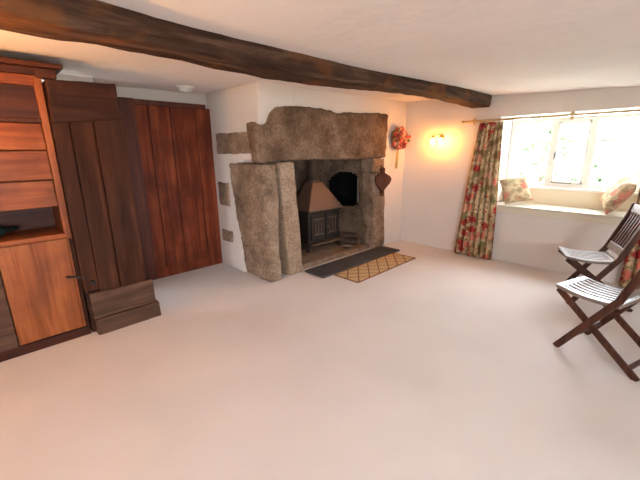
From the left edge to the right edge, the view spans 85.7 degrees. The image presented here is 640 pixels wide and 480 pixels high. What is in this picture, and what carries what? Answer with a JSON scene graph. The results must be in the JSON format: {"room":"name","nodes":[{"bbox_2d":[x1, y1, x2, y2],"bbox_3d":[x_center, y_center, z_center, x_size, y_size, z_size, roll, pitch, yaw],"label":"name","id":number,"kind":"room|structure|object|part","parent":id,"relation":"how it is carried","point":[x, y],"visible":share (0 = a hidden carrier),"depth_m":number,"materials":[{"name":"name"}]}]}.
{"room":"traditional dwelling","nodes":[
{"label":"traditional dwelling","id":0,"kind":"room"},
{"bbox_2d":[41,74,93,82],"bbox_3d":[-3.060,-0.226,2.356,2.850,2.120,0.580,-14,20,-42],"label":"wall","id":1,"kind":"structure","parent":0,"point":[59,76],"depth_m":2.90,"materials":[{"name":"white paint"}]},
{"bbox_2d":[116,86,206,108],"bbox_3d":[-1.595,-0.690,4.089,1.750,2.120,0.120,-14,20,-42],"label":"wall","id":2,"kind":"structure","parent":0,"point":[135,93],"depth_m":3.69,"materials":[{"name":"white paint"}]},
{"bbox_2d":[117,97,222,279],"bbox_3d":[-1.634,-0.554,3.943,0.950,1.930,0.060,-14,20,-42],"label":"door","id":3,"kind":"structure","parent":2,"relation":"in","point":[169,144],"depth_m":3.89,"materials":[{"name":"brown wood"}]},
{"bbox_2d":[206,81,406,271],"bbox_3d":[-0.015,-0.884,4.772,2.624,2.120,1.066,-14,20,-42],"label":"wall","id":4,"kind":"structure","parent":0,"point":[231,109],"depth_m":4.05,"materials":[{"name":"white paint"}]},
{"bbox_2d":[215,132,250,241],"bbox_3d":[-0.952,-0.554,3.919,0.048,1.286,0.785,-14,20,-42],"label":"stone wall","id":5,"kind":"structure","parent":4,"relation":"attached to","point":[235,142],"depth_m":3.88,"materials":[{"name":"stone"}]},
{"bbox_2d":[362,172,384,247],"bbox_3d":[0.784,-0.439,5.063,0.321,1.110,0.235,-14,20,-42],"label":"stone pillar","id":6,"kind":"structure","parent":4,"relation":"attached to","point":[373,206],"depth_m":4.97,"materials":[{"name":"grey stone"}]},
{"bbox_2d":[361,158,383,171],"bbox_3d":[0.749,-1.061,4.877,0.281,0.195,0.231,-14,20,-42],"label":"granite block","id":7,"kind":"object","parent":6,"relation":"on","point":[373,164],"visible":0.86,"depth_m":4.78,"materials":[{"name":"grey stone"}]},
{"bbox_2d":[374,165,391,199],"bbox_3d":[0.865,-0.803,4.828,0.270,0.478,0.077,-6,16,-21],"label":"bellows","id":8,"kind":"object","parent":4,"relation":"hanging from","point":[382,180],"visible":1,"depth_m":4.79,"materials":[{"name":"brown wood"}]},
{"bbox_2d":[390,126,410,167],"bbox_3d":[1.143,-1.318,4.936,0.333,0.592,0.129,-7,16,-24],"label":"flower wreath","id":9,"kind":"object","parent":4,"relation":"hanging from","point":[402,140],"visible":1,"depth_m":4.87,"materials":[{"name":"red plant"}]},
{"bbox_2d":[0,240,639,479],"bbox_3d":[0.464,1.020,1.827,6.750,0.100,6.750,-14,20,-42],"label":"floor","id":10,"kind":"structure","parent":0,"point":[439,364],"depth_m":2.13,"materials":[{"name":"carpet"}]},
{"bbox_2d":[0,57,90,361],"bbox_3d":[-2.306,-0.150,2.316,0.481,1.977,1.198,13,20,43],"label":"dresser","id":11,"kind":"object","parent":10,"relation":"on","point":[42,301],"visible":1,"depth_m":2.41,"materials":[{"name":"brown wood"}]},
{"bbox_2d":[0,226,18,235],"bbox_3d":[-2.260,-0.045,2.353,0.081,0.082,0.360,4,15,17],"label":"bottle","id":12,"kind":"object","parent":11,"relation":"on","point":[3,231],"visible":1,"depth_m":2.44,"materials":[{"name":"green glass"}]},
{"bbox_3d":[-2.374,0.463,2.161,0.034,0.727,0.620,13,20,43],"label":"post","id":13,"kind":"part","parent":11,"relation":"part of","materials":[{"name":"brown wood"}]},
{"bbox_3d":[-2.252,-0.959,1.937,0.034,0.063,1.010,13,20,43],"label":"rail","id":14,"kind":"part","parent":11,"relation":"part of","materials":[{"name":"brown wood"}]},
{"bbox_3d":[-2.264,-0.832,1.983,0.018,0.204,1.010,13,20,43],"label":"panel","id":15,"kind":"part","parent":11,"relation":"part of","materials":[{"name":"brown wood"}]},
{"bbox_3d":[-2.199,-1.015,1.958,0.082,0.059,1.135,13,20,43],"label":"cornice moulding","id":16,"kind":"part","parent":11,"relation":"part of","materials":[{"name":"brown wood"}]},
{"bbox_3d":[-2.316,-1.090,2.073,0.481,0.035,1.198,13,20,43],"label":"cornice","id":17,"kind":"part","parent":11,"relation":"part of","materials":[{"name":"brown wood"}]},
{"bbox_3d":[-2.015,0.368,2.511,0.030,0.720,0.390,13,20,43],"label":"cupboard door","id":18,"kind":"part","parent":11,"relation":"part of","materials":[{"name":"brown wood"}]},
{"bbox_2d":[42,79,160,334],"bbox_3d":[-1.670,-0.215,2.719,0.211,1.895,0.516,13,20,43],"label":"wooden door","id":19,"kind":"structure","parent":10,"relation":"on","point":[86,121],"depth_m":2.62,"materials":[{"name":"brown wood"}]},
{"bbox_2d":[229,162,281,281],"bbox_3d":[-0.726,-0.209,3.881,0.234,1.293,0.686,-14,20,-42],"label":"stone pillar","id":20,"kind":"structure","parent":10,"relation":"on","point":[254,185],"depth_m":3.71,"materials":[{"name":"grey stone"}]},
{"bbox_2d":[246,106,387,162],"bbox_3d":[0.016,-1.266,4.178,2.207,0.601,0.432,-14,20,-42],"label":"lintel","id":21,"kind":"object","parent":20,"relation":"on","point":[288,133],"visible":0.98,"depth_m":3.86,"materials":[{"name":"stone"}]},
{"bbox_2d":[266,162,302,274],"bbox_3d":[-0.398,-0.233,3.944,0.311,1.294,0.256,-14,20,-42],"label":"post","id":22,"kind":"object","parent":10,"relation":"on","point":[290,255],"visible":0.85,"depth_m":3.85,"materials":[{"name":"grey stone"}]},
{"bbox_2d":[301,241,369,268],"bbox_3d":[-0.061,0.150,4.939,1.376,0.085,0.887,-14,20,-42],"label":"hearth","id":23,"kind":"object","parent":10,"relation":"on","point":[323,253],"depth_m":4.75,"materials":[{"name":"stone"}]},
{"bbox_2d":[297,160,343,252],"bbox_3d":[-0.025,-0.813,4.731,0.636,1.907,0.425,-13,19,-40],"label":"wood stove","id":24,"kind":"object","parent":23,"relation":"on","point":[318,208],"visible":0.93,"depth_m":4.69,"materials":[{"name":"grey metal"}]},
{"bbox_3d":[-0.030,-0.169,4.705,0.238,0.340,0.026,-13,19,-40],"label":"stove door","id":25,"kind":"part","parent":24,"relation":"part of","materials":[{"name":"grey metal"}]},
{"bbox_3d":[-0.020,-0.181,4.691,0.170,0.210,0.006,-13,19,-40],"label":"door glass","id":26,"kind":"part","parent":24,"relation":"part of","materials":[{"name":"grey glass"}]},
{"bbox_3d":[-0.043,-0.434,4.851,0.620,0.020,0.365,-13,19,-40],"label":"plate","id":27,"kind":"part","parent":24,"relation":"part of","materials":[{"name":"grey metal"}]},
{"bbox_2d":[297,182,341,212],"bbox_3d":[-0.034,-0.623,4.805,0.620,0.370,0.365,-13,19,-40],"label":"hood","id":28,"kind":"object","parent":24,"relation":"attached to","point":[314,197],"depth_m":4.67,"materials":[{"name":"orange metal"}]},
{"bbox_3d":[0.165,-0.215,4.874,0.238,0.340,0.026,-13,19,-40],"label":"stove door","id":29,"kind":"part","parent":24,"relation":"part of","materials":[{"name":"grey metal"}]},
{"bbox_3d":[0.173,-0.227,4.860,0.170,0.210,0.006,-13,19,-40],"label":"door glass","id":30,"kind":"part","parent":24,"relation":"part of","materials":[{"name":"grey glass"}]},
{"bbox_2d":[342,244,350,248],"bbox_3d":[0.380,0.094,4.920,0.128,0.035,0.128,8,17,31],"label":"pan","id":31,"kind":"object","parent":23,"relation":"on","point":[346,246],"visible":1,"depth_m":4.89,"materials":[{"name":"grey metal"}]},
{"bbox_2d":[341,237,359,244],"bbox_3d":[0.451,0.014,5.115,0.260,0.088,0.092,6,16,24],"label":"log","id":32,"kind":"object","parent":23,"relation":"on","point":[345,240],"visible":0.92,"depth_m":5.08,"materials":[{"name":"brown wood"}]},
{"bbox_2d":[341,232,357,237],"bbox_3d":[0.439,-0.071,5.096,0.240,0.074,0.078,4,15,18],"label":"log","id":33,"kind":"object","parent":32,"relation":"on","point":[343,234],"visible":0.97,"depth_m":5.07,"materials":[{"name":"brown wood"}]},
{"bbox_2d":[305,246,399,277],"bbox_3d":[0.478,0.260,4.521,1.535,0.022,0.320,-14,20,-42],"label":"slab","id":34,"kind":"object","parent":10,"relation":"on","point":[337,266],"visible":0.99,"depth_m":4.39,"materials":[{"name":"grey stone"}]},
{"bbox_2d":[334,253,415,282],"bbox_3d":[0.720,0.322,4.290,0.356,0.012,1.224,13,20,43],"label":"rug","id":35,"kind":"object","parent":10,"relation":"on","point":[362,272],"visible":1,"depth_m":4.22,"materials":[{"name":"fabric"}]},
{"bbox_2d":[553,269,639,381],"bbox_3d":[1.981,0.361,2.319,0.408,0.926,0.556,-8,16,-25],"label":"folding chair","id":36,"kind":"object","parent":10,"relation":"on","point":[614,301],"visible":1,"depth_m":2.35,"materials":[{"name":"brown wood"}]},
{"bbox_3d":[1.944,0.360,2.396,0.352,0.051,0.390,-8,16,-25],"label":"seat frame","id":37,"kind":"part","parent":36,"relation":"part of","materials":[{"name":"brown wood"}]},
{"bbox_3d":[2.130,0.571,2.445,0.024,0.454,0.552,-8,16,-25],"label":"leg","id":38,"kind":"part","parent":36,"relation":"part of","materials":[{"name":"brown wood"}]},
{"bbox_3d":[2.034,0.320,2.194,0.360,0.070,0.040,-8,16,-25],"label":"rail","id":39,"kind":"part","parent":36,"relation":"part of","materials":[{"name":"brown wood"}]},
{"bbox_2d":[558,203,639,311],"bbox_3d":[2.553,0.134,3.173,0.556,0.926,0.408,6,16,23],"label":"folding chair","id":40,"kind":"object","parent":10,"relation":"on","point":[573,257],"visible":0.93,"depth_m":3.10,"materials":[{"name":"brown wood"}]},
{"bbox_3d":[2.623,0.325,3.374,0.552,0.454,0.024,6,16,23],"label":"leg","id":41,"kind":"part","parent":40,"relation":"part of","materials":[{"name":"brown wood"}]},
{"bbox_3d":[2.477,0.144,3.210,0.390,0.051,0.352,6,16,23],"label":"seat frame","id":42,"kind":"part","parent":40,"relation":"part of","materials":[{"name":"brown wood"}]},
{"bbox_3d":[2.491,0.401,3.088,0.552,0.454,0.024,6,16,23],"label":"leg","id":43,"kind":"part","parent":40,"relation":"part of","materials":[{"name":"brown wood"}]},
{"bbox_3d":[2.665,0.077,3.106,0.040,0.070,0.360,6,16,23],"label":"rail","id":44,"kind":"part","parent":40,"relation":"part of","materials":[{"name":"brown wood"}]},
{"bbox_3d":[2.772,-0.251,2.971,0.034,0.071,0.360,6,16,23],"label":"rail","id":45,"kind":"part","parent":40,"relation":"part of","materials":[{"name":"brown wood"}]},
{"bbox_2d":[0,0,639,101],"bbox_3d":[0.586,-1.028,1.441,7.150,0.403,6.750,-14,20,-42],"label":"ceiling","id":46,"kind":"structure","parent":0,"point":[491,47],"depth_m":2.04,"materials":[{"name":"paint"}]},
{"bbox_2d":[176,85,193,92],"bbox_3d":[-1.347,-1.510,3.445,0.170,0.070,0.170,-14,20,-42],"label":"smoke detector","id":47,"kind":"object","parent":46,"relation":"attached to","point":[182,88],"visible":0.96,"depth_m":3.40,"materials":[{"name":"white plastic"}]},
{"bbox_2d":[0,0,491,107],"bbox_3d":[-0.397,-1.151,2.164,6.524,0.229,0.371,-14,19,-41],"label":"beam","id":48,"kind":"structure","parent":46,"relation":"attached to","point":[97,22],"depth_m":1.83,"materials":[{"name":"brown wood"}]},
{"bbox_2d":[280,159,366,243],"bbox_3d":[-0.001,-0.893,4.840,1.852,2.130,0.941,-14,20,-42],"label":"wall","id":49,"kind":"structure","parent":0,"point":[339,176],"depth_m":5.11,"materials":[{"name":"stone"}]},
{"bbox_2d":[400,86,639,283],"bbox_3d":[3.273,-0.619,3.613,0.500,2.120,5.900,-14,20,-42],"label":"wall","id":50,"kind":"structure","parent":0,"point":[436,175],"depth_m":4.46,"materials":[{"name":"white paint"}]},
{"bbox_2d":[431,133,443,143],"bbox_3d":[1.614,-1.373,4.682,0.170,0.144,0.180,-14,20,-42],"label":"wall sconce","id":51,"kind":"object","parent":50,"relation":"attached to","point":[441,137],"visible":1,"depth_m":4.67,"materials":[{"name":"gold metal"}]},
{"bbox_2d":[461,109,639,124],"bbox_3d":[2.649,-1.317,3.642,0.102,0.080,2.330,-14,20,-42],"label":"curtain rod","id":52,"kind":"object","parent":50,"relation":"attached to","point":[572,114],"visible":1,"depth_m":3.67,"materials":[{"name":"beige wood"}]},
{"bbox_2d":[454,118,503,259],"bbox_3d":[2.034,-0.630,4.415,0.106,1.742,0.497,-14,20,-42],"label":"curtain","id":53,"kind":"object","parent":52,"relation":"hanging from","point":[475,236],"visible":1,"depth_m":4.38,"materials":[{"name":"fabric"}]},
{"bbox_2d":[618,191,639,287],"bbox_3d":[3.246,-0.328,3.198,0.102,1.742,0.477,-14,20,-42],"label":"curtain","id":54,"kind":"object","parent":52,"relation":"hanging from","point":[631,265],"visible":0.57,"depth_m":3.45,"materials":[{"name":"fabric"}]},
{"bbox_2d":[496,201,632,224],"bbox_3d":[2.808,-0.334,4.087,0.435,0.095,1.362,-14,20,-42],"label":"window seat","id":55,"kind":"object","parent":50,"relation":"attached to","point":[591,215],"visible":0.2,"depth_m":3.94,"materials":[{"name":"beige paint"}]},
{"bbox_2d":[499,175,532,203],"bbox_3d":[2.473,-0.636,4.360,0.393,0.359,0.206,1,15,5],"label":"cushion","id":56,"kind":"object","parent":55,"relation":"on","point":[516,189],"visible":1,"depth_m":4.31,"materials":[{"name":"beige fabric"}]},
{"bbox_3d":[2.674,-0.286,3.966,0.048,0.066,1.362,-14,20,-42],"label":"rail","id":57,"kind":"part","parent":55,"relation":"part of","materials":[{"name":"beige paint"}]},
{"bbox_2d":[601,174,636,214],"bbox_3d":[3.147,-0.484,3.650,0.239,0.407,0.431,9,17,33],"label":"cushion","id":58,"kind":"object","parent":55,"relation":"on","point":[623,188],"visible":1,"depth_m":3.57,"materials":[{"name":"beige fabric"}]},
{"bbox_2d":[502,188,637,210],"bbox_3d":[2.995,-0.510,4.231,0.110,0.205,1.370,-14,20,-42],"label":"trim","id":59,"kind":"structure","parent":50,"relation":"attached to","point":[540,196],"depth_m":4.13,"materials":[{"name":"beige paint"}]},
{"bbox_2d":[506,112,639,191],"bbox_3d":[2.971,-1.027,4.076,0.114,0.825,1.364,-14,20,-42],"label":"window","id":60,"kind":"structure","parent":50,"relation":"in","point":[595,120],"depth_m":4.08,"materials":[{"name":"white paint"}]},
{"bbox_2d":[529,186,637,194],"bbox_3d":[2.952,-0.612,4.163,0.055,0.027,1.364,-14,20,-42],"label":"window sill","id":61,"kind":"structure","parent":50,"relation":"attached to","point":[530,187],"depth_m":4.11,"materials":[{"name":"white paint"}]},
{"label":"outside","id":62,"kind":"structure","parent":0,"visible":0},
{"bbox_2d":[514,166,633,184],"bbox_3d":[3.611,0.859,3.815,70.000,0.150,60.000,-14,20,-42],"label":"ground","id":63,"kind":"structure","parent":62,"point":[614,176],"depth_m":23.16,"materials":[{"name":"white"}]},
{"bbox_2d":[515,117,572,182],"bbox_3d":[7.392,-2.781,11.430,1.648,3.007,1.670,-14,20,-42],"label":"bush","id":64,"kind":"object","parent":63,"relation":"on","point":[545,128],"visible":0.48,"depth_m":11.10,"materials":[{"name":"green plant"}]},
{"bbox_3d":[7.418,-2.200,11.588,0.129,1.804,0.120,-6,16,-21],"label":"stem","id":65,"kind":"part","parent":64,"relation":"part of","materials":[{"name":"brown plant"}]},
{"bbox_2d":[559,158,611,185],"bbox_3d":[6.705,-1.275,8.822,1.142,1.631,1.143,-14,20,-42],"label":"bush","id":66,"kind":"object","parent":63,"relation":"on","point":[597,178],"visible":0.3,"depth_m":8.48,"materials":[{"name":"green plant"}]},
{"bbox_2d":[630,167,637,183],"bbox_3d":[8.349,-1.233,8.601,1.156,1.566,1.320,-14,20,-42],"label":"bush","id":67,"kind":"object","parent":63,"relation":"on","point":[632,175],"visible":0.08,"depth_m":8.66,"materials":[{"name":"green plant"}]}
]}

